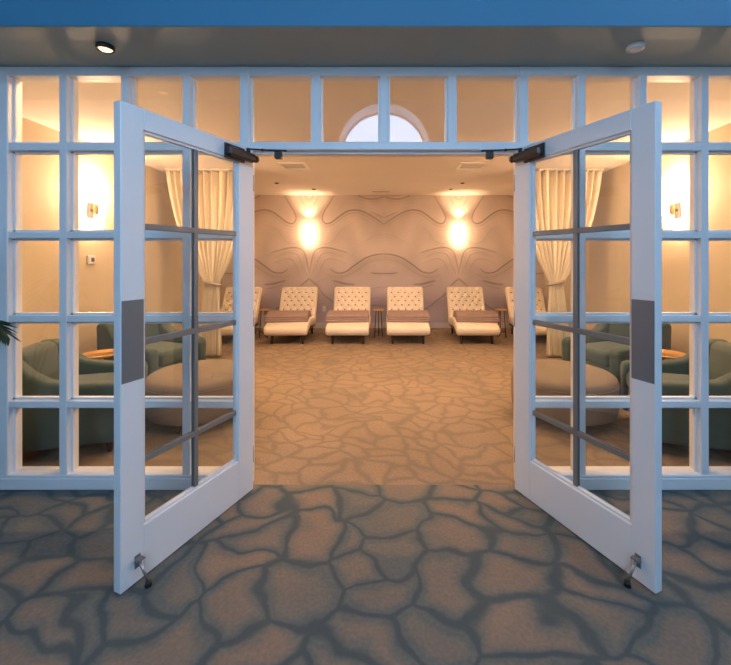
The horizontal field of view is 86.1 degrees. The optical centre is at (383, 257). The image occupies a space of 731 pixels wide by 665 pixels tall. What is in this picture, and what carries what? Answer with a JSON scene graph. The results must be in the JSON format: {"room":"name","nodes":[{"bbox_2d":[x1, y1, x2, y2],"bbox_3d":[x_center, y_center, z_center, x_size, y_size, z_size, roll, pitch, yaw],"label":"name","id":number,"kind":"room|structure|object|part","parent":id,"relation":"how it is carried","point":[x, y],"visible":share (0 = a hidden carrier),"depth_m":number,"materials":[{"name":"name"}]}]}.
{"room":"spa","nodes":[
{"label":"spa","id":0,"kind":"room"},
{"bbox_2d":[22,117,222,353],"bbox_3d":[-3.380,0.075,5.350,0.100,2.750,5.700,0,0,0],"label":"wall","id":1,"kind":"structure","parent":0,"point":[40,173],"depth_m":4.36,"materials":[{"name":"beige paint"}]},
{"bbox_2d":[86,255,95,263],"bbox_3d":[-3.317,0.020,4.430,0.026,0.100,0.120,0,0,0],"label":"thermostat","id":2,"kind":"object","parent":1,"relation":"attached to","point":[90,259],"visible":1,"depth_m":4.41,"materials":[{"name":"white plastic"}]},
{"bbox_2d":[87,192,106,227],"bbox_3d":[-3.255,-0.540,4.430,0.151,0.400,0.146,0,0,0],"label":"wall sconce","id":3,"kind":"object","parent":1,"relation":"attached to","point":[98,209],"visible":1,"depth_m":4.40,"materials":[{"name":"brown metal"}]},
{"bbox_2d":[0,328,730,664],"bbox_3d":[0.000,1.500,2.525,8.600,0.100,11.350,0,0,0],"label":"floor","id":4,"kind":"structure","parent":0,"point":[286,574],"depth_m":1.94,"materials":[{"name":"carpet"}]},
{"bbox_2d":[0,320,20,345],"bbox_3d":[-2.641,0.662,1.899,1.178,1.576,0.865,0,0,0],"label":"potted palm","id":5,"kind":"object","parent":4,"relation":"on","point":[4,338],"visible":1,"depth_m":2.19,"materials":[{"name":"green plant"}]},
{"bbox_2d":[22,338,147,451],"bbox_3d":[-2.461,1.069,3.130,0.833,0.761,0.750,0,0,-16],"label":"armchair","id":6,"kind":"object","parent":4,"relation":"on","point":[40,360],"visible":0.39,"depth_m":2.84,"materials":[{"name":"teal fabric"}]},
{"bbox_3d":[-2.734,1.020,3.050,0.266,0.662,0.530,0,0,-16],"label":"backrest","id":7,"kind":"part","parent":6,"relation":"part of","materials":[{"name":"teal fabric"}]},
{"bbox_3d":[-2.368,1.030,2.834,0.820,0.670,0.130,0,0,-16],"label":"arm","id":8,"kind":"part","parent":6,"relation":"part of","materials":[{"name":"teal fabric"}]},
{"bbox_3d":[-2.542,1.030,3.429,0.820,0.670,0.130,0,0,-16],"label":"arm","id":9,"kind":"part","parent":6,"relation":"part of","materials":[{"name":"teal fabric"}]},
{"bbox_2d":[79,372,113,380],"bbox_3d":[-2.359,1.065,3.159,0.600,0.160,0.485,0,0,-16],"label":"seat cushion","id":10,"kind":"object","parent":6,"relation":"on","point":[83,376],"depth_m":3.25,"materials":[{"name":"teal fabric"}]},
{"bbox_3d":[-2.059,1.400,2.934,0.048,0.100,0.048,0,0,-16],"label":"leg","id":11,"kind":"part","parent":6,"relation":"part of","materials":[{"name":"brown wood"}]},
{"bbox_2d":[82,349,113,359],"bbox_3d":[-2.660,1.172,3.690,0.340,0.556,0.340,0,0,0],"label":"table","id":12,"kind":"object","parent":4,"relation":"on","point":[103,353],"visible":0.35,"depth_m":3.68,"materials":[{"name":"brown wood"}]},
{"bbox_2d":[96,323,205,375],"bbox_3d":[-2.601,1.069,4.410,0.833,0.761,0.750,0,0,22],"label":"armchair","id":13,"kind":"object","parent":4,"relation":"on","point":[161,354],"visible":0.36,"depth_m":4.20,"materials":[{"name":"teal fabric"}]},
{"bbox_3d":[-2.710,1.030,4.120,0.820,0.670,0.130,0,0,22],"label":"arm","id":14,"kind":"part","parent":13,"relation":"part of","materials":[{"name":"teal fabric"}]},
{"bbox_3d":[-2.865,1.020,4.515,0.266,0.662,0.530,0,0,22],"label":"backrest","id":15,"kind":"part","parent":13,"relation":"part of","materials":[{"name":"teal fabric"}]},
{"bbox_2d":[145,341,181,366],"bbox_3d":[-2.502,1.065,4.371,0.600,0.160,0.485,0,0,22],"label":"seat cushion","id":16,"kind":"object","parent":13,"relation":"on","point":[169,352],"depth_m":4.23,"materials":[{"name":"teal fabric"}]},
{"bbox_3d":[-2.572,1.250,4.399,0.700,0.230,0.550,0,0,22],"label":"seat","id":17,"kind":"part","parent":13,"relation":"part of","materials":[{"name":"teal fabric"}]},
{"bbox_3d":[-2.481,1.030,4.696,0.820,0.670,0.130,0,0,22],"label":"arm","id":18,"kind":"part","parent":13,"relation":"part of","materials":[{"name":"teal fabric"}]},
{"bbox_2d":[145,359,232,433],"bbox_3d":[-1.690,1.236,3.600,0.914,0.433,0.914,0,0,0],"label":"ottoman","id":19,"kind":"object","parent":4,"relation":"on","point":[215,376],"visible":0.53,"depth_m":3.26,"materials":[{"name":"beige fabric"}]},
{"bbox_3d":[-1.702,1.397,3.244,0.044,0.112,0.055,0,0,0],"label":"leg","id":20,"kind":"part","parent":19,"relation":"part of","materials":[{"name":"brown wood"}]},
{"bbox_2d":[145,359,232,393],"bbox_3d":[-1.690,1.062,3.600,0.906,0.085,0.906,0,0,0],"label":"seat cushion","id":21,"kind":"object","parent":19,"relation":"on","point":[215,376],"depth_m":3.35,"materials":[{"name":"beige fabric"}]},
{"bbox_2d":[221,287,261,334],"bbox_3d":[-2.730,1.007,7.062,0.720,0.894,1.249,0,0,0],"label":"chaise lounge","id":22,"kind":"object","parent":4,"relation":"on","point":[227,304],"visible":0.27,"depth_m":7.42,"materials":[{"name":"beige fabric"}]},
{"bbox_3d":[-2.730,1.166,6.920,0.720,0.243,0.965,0,0,0],"label":"seat","id":23,"kind":"part","parent":22,"relation":"part of","materials":[{"name":"beige fabric"}]},
{"bbox_3d":[-2.730,0.870,7.483,0.700,0.619,0.406,0,0,0],"label":"backrest","id":24,"kind":"part","parent":22,"relation":"part of","materials":[{"name":"beige fabric"}]},
{"bbox_2d":[258,308,269,337],"bbox_3d":[-2.200,1.194,7.170,0.210,0.513,0.210,0,0,0],"label":"side table","id":25,"kind":"object","parent":4,"relation":"on","point":[264,309],"visible":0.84,"depth_m":7.13,"materials":[{"name":"brown wood"}]},
{"bbox_2d":[263,287,317,343],"bbox_3d":[-1.635,1.007,7.062,0.720,0.894,1.249,0,0,0],"label":"chaise lounge","id":26,"kind":"object","parent":4,"relation":"on","point":[292,298],"visible":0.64,"depth_m":7.38,"materials":[{"name":"beige fabric"}]},
{"bbox_2d":[265,310,311,321],"bbox_3d":[-1.662,1.006,6.840,0.728,0.160,0.486,0,0,-3],"label":"folded blanket","id":27,"kind":"object","parent":26,"relation":"on","point":[273,315],"visible":1,"depth_m":6.62,"materials":[{"name":"fabric"}]},
{"bbox_3d":[-1.635,1.166,6.920,0.720,0.243,0.965,0,0,0],"label":"seat","id":28,"kind":"part","parent":26,"relation":"part of","materials":[{"name":"beige fabric"}]},
{"bbox_3d":[-1.635,0.870,7.483,0.700,0.619,0.406,0,0,0],"label":"backrest","id":29,"kind":"part","parent":26,"relation":"part of","materials":[{"name":"beige fabric"}]},
{"bbox_2d":[325,287,370,343],"bbox_3d":[-0.610,1.007,7.062,0.720,0.894,1.249,0,0,0],"label":"chaise lounge","id":30,"kind":"object","parent":4,"relation":"on","point":[345,298],"visible":0.66,"depth_m":7.39,"materials":[{"name":"beige fabric"}]},
{"bbox_2d":[326,310,368,321],"bbox_3d":[-0.625,1.006,6.840,0.729,0.161,0.487,0,0,-1],"label":"folded blanket","id":31,"kind":"object","parent":30,"relation":"on","point":[332,315],"visible":1,"depth_m":6.61,"materials":[{"name":"fabric"}]},
{"bbox_3d":[-0.610,1.166,6.920,0.720,0.243,0.965,0,0,0],"label":"seat","id":32,"kind":"part","parent":30,"relation":"part of","materials":[{"name":"beige fabric"}]},
{"bbox_3d":[-0.610,0.870,7.483,0.700,0.619,0.406,0,0,0],"label":"backrest","id":33,"kind":"part","parent":30,"relation":"part of","materials":[{"name":"beige fabric"}]},
{"bbox_2d":[373,308,383,337],"bbox_3d":[-0.100,1.194,7.170,0.210,0.513,0.210,0,0,0],"label":"side table","id":34,"kind":"object","parent":4,"relation":"on","point":[377,309],"visible":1,"depth_m":7.13,"materials":[{"name":"brown wood"}]},
{"bbox_2d":[386,287,429,343],"bbox_3d":[0.405,1.007,7.062,0.720,0.894,1.249,0,0,0],"label":"chaise lounge","id":35,"kind":"object","parent":4,"relation":"on","point":[398,298],"visible":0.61,"depth_m":7.39,"materials":[{"name":"beige fabric"}]},
{"bbox_3d":[0.405,0.870,7.483,0.700,0.619,0.406,0,0,0],"label":"backrest","id":36,"kind":"part","parent":35,"relation":"part of","materials":[{"name":"beige fabric"}]},
{"bbox_3d":[0.405,1.166,6.920,0.720,0.243,0.965,0,0,0],"label":"seat","id":37,"kind":"part","parent":35,"relation":"part of","materials":[{"name":"beige fabric"}]},
{"bbox_2d":[387,310,429,321],"bbox_3d":[0.421,1.006,6.841,0.735,0.160,0.486,0,0,1],"label":"folded blanket","id":38,"kind":"object","parent":35,"relation":"on","point":[393,315],"visible":1,"depth_m":6.61,"materials":[{"name":"fabric"}]},
{"bbox_2d":[446,287,499,343],"bbox_3d":[1.565,1.007,7.062,0.720,0.894,1.249,0,0,0],"label":"chaise lounge","id":39,"kind":"object","parent":4,"relation":"on","point":[458,298],"visible":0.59,"depth_m":7.38,"materials":[{"name":"beige fabric"}]},
{"bbox_3d":[1.565,0.870,7.483,0.700,0.619,0.406,0,0,0],"label":"backrest","id":40,"kind":"part","parent":39,"relation":"part of","materials":[{"name":"beige fabric"}]},
{"bbox_3d":[1.565,1.166,6.920,0.720,0.243,0.965,0,0,0],"label":"seat","id":41,"kind":"part","parent":39,"relation":"part of","materials":[{"name":"beige fabric"}]},
{"bbox_2d":[453,310,498,321],"bbox_3d":[1.597,1.006,6.840,0.721,0.160,0.489,0,0,3],"label":"folded blanket","id":42,"kind":"object","parent":39,"relation":"on","point":[460,315],"visible":1,"depth_m":6.62,"materials":[{"name":"fabric"}]},
{"bbox_2d":[495,308,506,337],"bbox_3d":[2.150,1.194,7.170,0.210,0.513,0.210,0,0,0],"label":"side table","id":43,"kind":"object","parent":4,"relation":"on","point":[498,309],"visible":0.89,"depth_m":7.14,"materials":[{"name":"brown wood"}]},
{"bbox_2d":[505,287,546,334],"bbox_3d":[2.710,1.007,7.062,0.720,0.894,1.249,0,0,0],"label":"chaise lounge","id":44,"kind":"object","parent":4,"relation":"on","point":[509,291],"visible":0.3,"depth_m":7.42,"materials":[{"name":"beige fabric"}]},
{"bbox_3d":[2.710,0.870,7.483,0.700,0.619,0.406,0,0,0],"label":"backrest","id":45,"kind":"part","parent":44,"relation":"part of","materials":[{"name":"beige fabric"}]},
{"bbox_3d":[2.710,1.166,6.920,0.720,0.243,0.965,0,0,0],"label":"seat","id":46,"kind":"part","parent":44,"relation":"part of","materials":[{"name":"beige fabric"}]},
{"bbox_2d":[510,359,619,425],"bbox_3d":[1.640,1.236,3.600,0.914,0.433,0.914,0,0,0],"label":"ottoman","id":47,"kind":"object","parent":4,"relation":"on","point":[553,377],"visible":0.62,"depth_m":3.26,"materials":[{"name":"beige fabric"}]},
{"bbox_2d":[510,359,619,393],"bbox_3d":[1.640,1.062,3.600,0.906,0.085,0.906,0,0,0],"label":"seat cushion","id":48,"kind":"object","parent":47,"relation":"on","point":[553,376],"depth_m":3.34,"materials":[{"name":"beige fabric"}]},
{"bbox_2d":[562,323,671,395],"bbox_3d":[2.601,1.069,4.410,0.833,0.761,0.750,0,0,-22],"label":"armchair","id":49,"kind":"object","parent":4,"relation":"on","point":[608,355],"visible":0.32,"depth_m":4.22,"materials":[{"name":"teal fabric"}]},
{"bbox_3d":[2.481,1.030,4.696,0.820,0.670,0.130,0,0,-22],"label":"arm","id":50,"kind":"part","parent":49,"relation":"part of","materials":[{"name":"teal fabric"}]},
{"bbox_3d":[2.572,1.250,4.399,0.700,0.230,0.550,0,0,-22],"label":"seat","id":51,"kind":"part","parent":49,"relation":"part of","materials":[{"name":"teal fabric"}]},
{"bbox_2d":[586,341,627,366],"bbox_3d":[2.502,1.065,4.371,0.600,0.160,0.485,0,0,-22],"label":"seat cushion","id":52,"kind":"object","parent":49,"relation":"on","point":[597,352],"depth_m":4.24,"materials":[{"name":"teal fabric"}]},
{"bbox_3d":[2.865,1.020,4.515,0.266,0.662,0.530,0,0,-22],"label":"backrest","id":53,"kind":"part","parent":49,"relation":"part of","materials":[{"name":"teal fabric"}]},
{"bbox_3d":[2.710,1.030,4.120,0.820,0.670,0.130,0,0,-22],"label":"arm","id":54,"kind":"part","parent":49,"relation":"part of","materials":[{"name":"teal fabric"}]},
{"bbox_2d":[662,349,685,359],"bbox_3d":[2.660,1.172,3.690,0.340,0.556,0.340,0,0,0],"label":"table","id":55,"kind":"object","parent":4,"relation":"on","point":[670,354],"visible":0.36,"depth_m":3.66,"materials":[{"name":"brown wood"}]},
{"bbox_2d":[620,338,730,450],"bbox_3d":[2.461,1.069,3.130,0.833,0.761,0.750,0,0,16],"label":"armchair","id":56,"kind":"object","parent":4,"relation":"on","point":[675,372],"visible":0.56,"depth_m":2.85,"materials":[{"name":"teal fabric"}]},
{"bbox_2d":[626,371,688,387],"bbox_3d":[2.359,1.065,3.159,0.600,0.160,0.485,0,0,16],"label":"seat cushion","id":57,"kind":"object","parent":56,"relation":"on","point":[666,375],"depth_m":3.31,"materials":[{"name":"teal fabric"}]},
{"bbox_3d":[2.542,1.030,3.429,0.820,0.670,0.130,0,0,16],"label":"arm","id":58,"kind":"part","parent":56,"relation":"part of","materials":[{"name":"teal fabric"}]},
{"bbox_3d":[2.368,1.030,2.834,0.820,0.670,0.130,0,0,16],"label":"arm","id":59,"kind":"part","parent":56,"relation":"part of","materials":[{"name":"teal fabric"}]},
{"bbox_3d":[2.734,1.020,3.050,0.266,0.662,0.530,0,0,16],"label":"backrest","id":60,"kind":"part","parent":56,"relation":"part of","materials":[{"name":"teal fabric"}]},
{"bbox_2d":[0,0,730,25],"bbox_3d":[0.000,-2.851,2.078,8.400,3.298,0.105,0,0,0],"label":"fascia","id":61,"kind":"structure","parent":0,"point":[12,12],"depth_m":2.03,"materials":[{"name":"blue paint"}]},
{"bbox_2d":[0,26,730,66],"bbox_3d":[0.000,-1.235,2.305,8.400,0.070,0.550,0,0,0],"label":"soffit","id":62,"kind":"structure","parent":0,"point":[20,46],"depth_m":2.20,"materials":[{"name":"paint"}]},
{"bbox_2d":[95,41,114,53],"bbox_3d":[-1.575,-1.187,2.210,0.092,0.027,0.092,0,0,0],"label":"soffit light","id":63,"kind":"object","parent":62,"relation":"attached to","point":[104,47],"visible":1,"depth_m":2.19,"materials":[{"name":"brown metal"}]},
{"bbox_2d":[249,67,518,155],"bbox_3d":[0.000,-0.930,2.498,1.710,0.536,0.103,0,0,0],"label":"window","id":64,"kind":"structure","parent":62,"relation":"attached to","point":[317,76],"depth_m":2.45,"materials":[{"name":"white paint"}]},
{"bbox_2d":[626,41,644,53],"bbox_3d":[1.420,-1.187,2.210,0.092,0.027,0.092,0,0,0],"label":"soffit light","id":65,"kind":"object","parent":62,"relation":"attached to","point":[635,47],"visible":1,"depth_m":2.19,"materials":[{"name":"white plastic"}]},
{"bbox_2d":[22,82,730,194],"bbox_3d":[0.000,-1.350,5.335,6.860,0.100,5.730,0,0,0],"label":"ceiling","id":66,"kind":"structure","parent":0,"point":[282,111],"depth_m":3.64,"materials":[{"name":"paint"}]},
{"bbox_2d":[164,169,254,356],"bbox_3d":[-2.540,0.065,5.702,1.320,2.730,0.180,0,0,0],"label":"curtain","id":67,"kind":"object","parent":66,"relation":"hanging from","point":[215,188],"visible":0.61,"depth_m":5.68,"materials":[{"name":"beige fabric"}]},
{"bbox_2d":[277,162,309,169],"bbox_3d":[-1.270,-1.293,5.500,0.380,0.014,0.380,0,0,0],"label":"ceiling vent","id":68,"kind":"object","parent":66,"relation":"in","point":[285,165],"visible":1,"depth_m":5.46,"materials":[{"name":"white metal"}]},
{"bbox_2d":[456,162,487,169],"bbox_3d":[1.230,-1.293,5.500,0.380,0.014,0.380,0,0,0],"label":"ceiling vent","id":69,"kind":"object","parent":66,"relation":"in","point":[463,165],"visible":1,"depth_m":5.46,"materials":[{"name":"white metal"}]},
{"bbox_2d":[513,169,603,356],"bbox_3d":[2.540,0.065,5.698,1.320,2.730,0.179,0,0,0],"label":"curtain","id":70,"kind":"object","parent":66,"relation":"hanging from","point":[553,186],"visible":0.58,"depth_m":5.67,"materials":[{"name":"beige fabric"}]},
{"bbox_2d":[223,195,544,322],"bbox_3d":[0.003,0.075,8.150,6.665,2.750,0.100,0,0,0],"label":"wall","id":71,"kind":"structure","parent":0,"point":[376,242],"depth_m":8.10,"materials":[{"name":"paint"}]},
{"bbox_2d":[304,225,311,243],"bbox_3d":[-1.550,-0.480,8.024,0.146,0.400,0.151,0,0,0],"label":"wall sconce","id":72,"kind":"object","parent":71,"relation":"attached to","point":[308,234],"visible":1,"depth_m":7.96,"materials":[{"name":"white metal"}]},
{"bbox_2d":[256,323,510,327],"bbox_3d":[0.000,1.395,8.092,6.660,0.110,0.016,0,0,0],"label":"baseboard","id":73,"kind":"structure","parent":71,"relation":"attached to","point":[317,325],"depth_m":8.08,"materials":[{"name":"grey paint"}]},
{"bbox_2d":[456,225,463,243],"bbox_3d":[1.550,-0.480,8.024,0.146,0.400,0.151,0,0,0],"label":"wall sconce","id":74,"kind":"object","parent":71,"relation":"attached to","point":[459,234],"visible":1,"depth_m":7.96,"materials":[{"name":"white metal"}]},
{"bbox_2d":[545,123,730,353],"bbox_3d":[3.380,0.075,5.350,0.100,2.750,5.700,0,0,0],"label":"wall","id":75,"kind":"structure","parent":0,"point":[607,262],"depth_m":4.50,"materials":[{"name":"beige paint"}]},
{"bbox_2d":[662,192,680,227],"bbox_3d":[3.255,-0.540,4.430,0.151,0.400,0.146,0,0,0],"label":"wall sconce","id":76,"kind":"object","parent":75,"relation":"attached to","point":[669,209],"visible":0.94,"depth_m":4.40,"materials":[{"name":"brown metal"}]},
{"bbox_3d":[-3.345,0.125,2.510,1.710,2.650,0.120,0,0,0],"label":"wall","id":77,"kind":"structure","parent":0,"visible":0},
{"bbox_2d":[0,67,253,489],"bbox_3d":[-1.671,0.125,2.500,1.675,2.650,0.124,0,0,0],"label":"window","id":78,"kind":"structure","parent":77,"relation":"in","point":[68,475],"depth_m":2.45,"materials":[{"name":"white paint"}]},
{"bbox_2d":[114,100,286,593],"bbox_3d":[-0.880,0.387,2.059,0.259,2.125,0.902,0,0,22],"label":"door","id":79,"kind":"structure","parent":78,"relation":"attached to","point":[142,542],"depth_m":1.82,"materials":[{"name":"white paint"}]},
{"bbox_3d":[-1.105,0.363,1.722,0.003,0.357,0.100,0,0,22],"label":"push plate","id":80,"kind":"part","parent":79,"relation":"part of","materials":[{"name":"grey metal"}]},
{"bbox_3d":[-1.064,1.386,1.733,0.057,0.089,0.014,0,0,8],"label":"stop arm","id":81,"kind":"part","parent":79,"relation":"part of","materials":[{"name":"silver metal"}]},
{"bbox_3d":[-0.715,-0.643,2.408,0.227,0.056,0.055,0,0,-14],"label":"closer arm","id":82,"kind":"part","parent":79,"relation":"part of","materials":[{"name":"black metal"}]},
{"bbox_3d":[3.345,0.125,2.510,1.710,2.650,0.120,0,0,0],"label":"wall","id":83,"kind":"structure","parent":0,"visible":0},
{"bbox_2d":[514,67,730,489],"bbox_3d":[1.671,0.125,2.500,1.675,2.650,0.124,0,0,0],"label":"window","id":84,"kind":"structure","parent":83,"relation":"in","point":[698,475],"depth_m":2.45,"materials":[{"name":"white paint"}]},
{"bbox_2d":[481,101,661,593],"bbox_3d":[0.898,0.387,2.060,0.257,2.125,0.921,0,0,-24],"label":"door","id":85,"kind":"structure","parent":84,"relation":"attached to","point":[633,542],"depth_m":1.83,"materials":[{"name":"white paint"}]},
{"bbox_3d":[0.717,-0.643,2.408,0.230,0.056,0.055,0,0,14],"label":"closer arm","id":86,"kind":"part","parent":85,"relation":"part of","materials":[{"name":"black metal"}]},
{"bbox_3d":[1.099,1.386,1.733,0.057,0.089,0.014,0,0,-11],"label":"stop arm","id":87,"kind":"part","parent":85,"relation":"part of","materials":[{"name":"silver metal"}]},
{"bbox_3d":[1.140,0.363,1.724,0.003,0.357,0.100,0,0,-24],"label":"push plate","id":88,"kind":"part","parent":85,"relation":"part of","materials":[{"name":"grey metal"}]}
]}

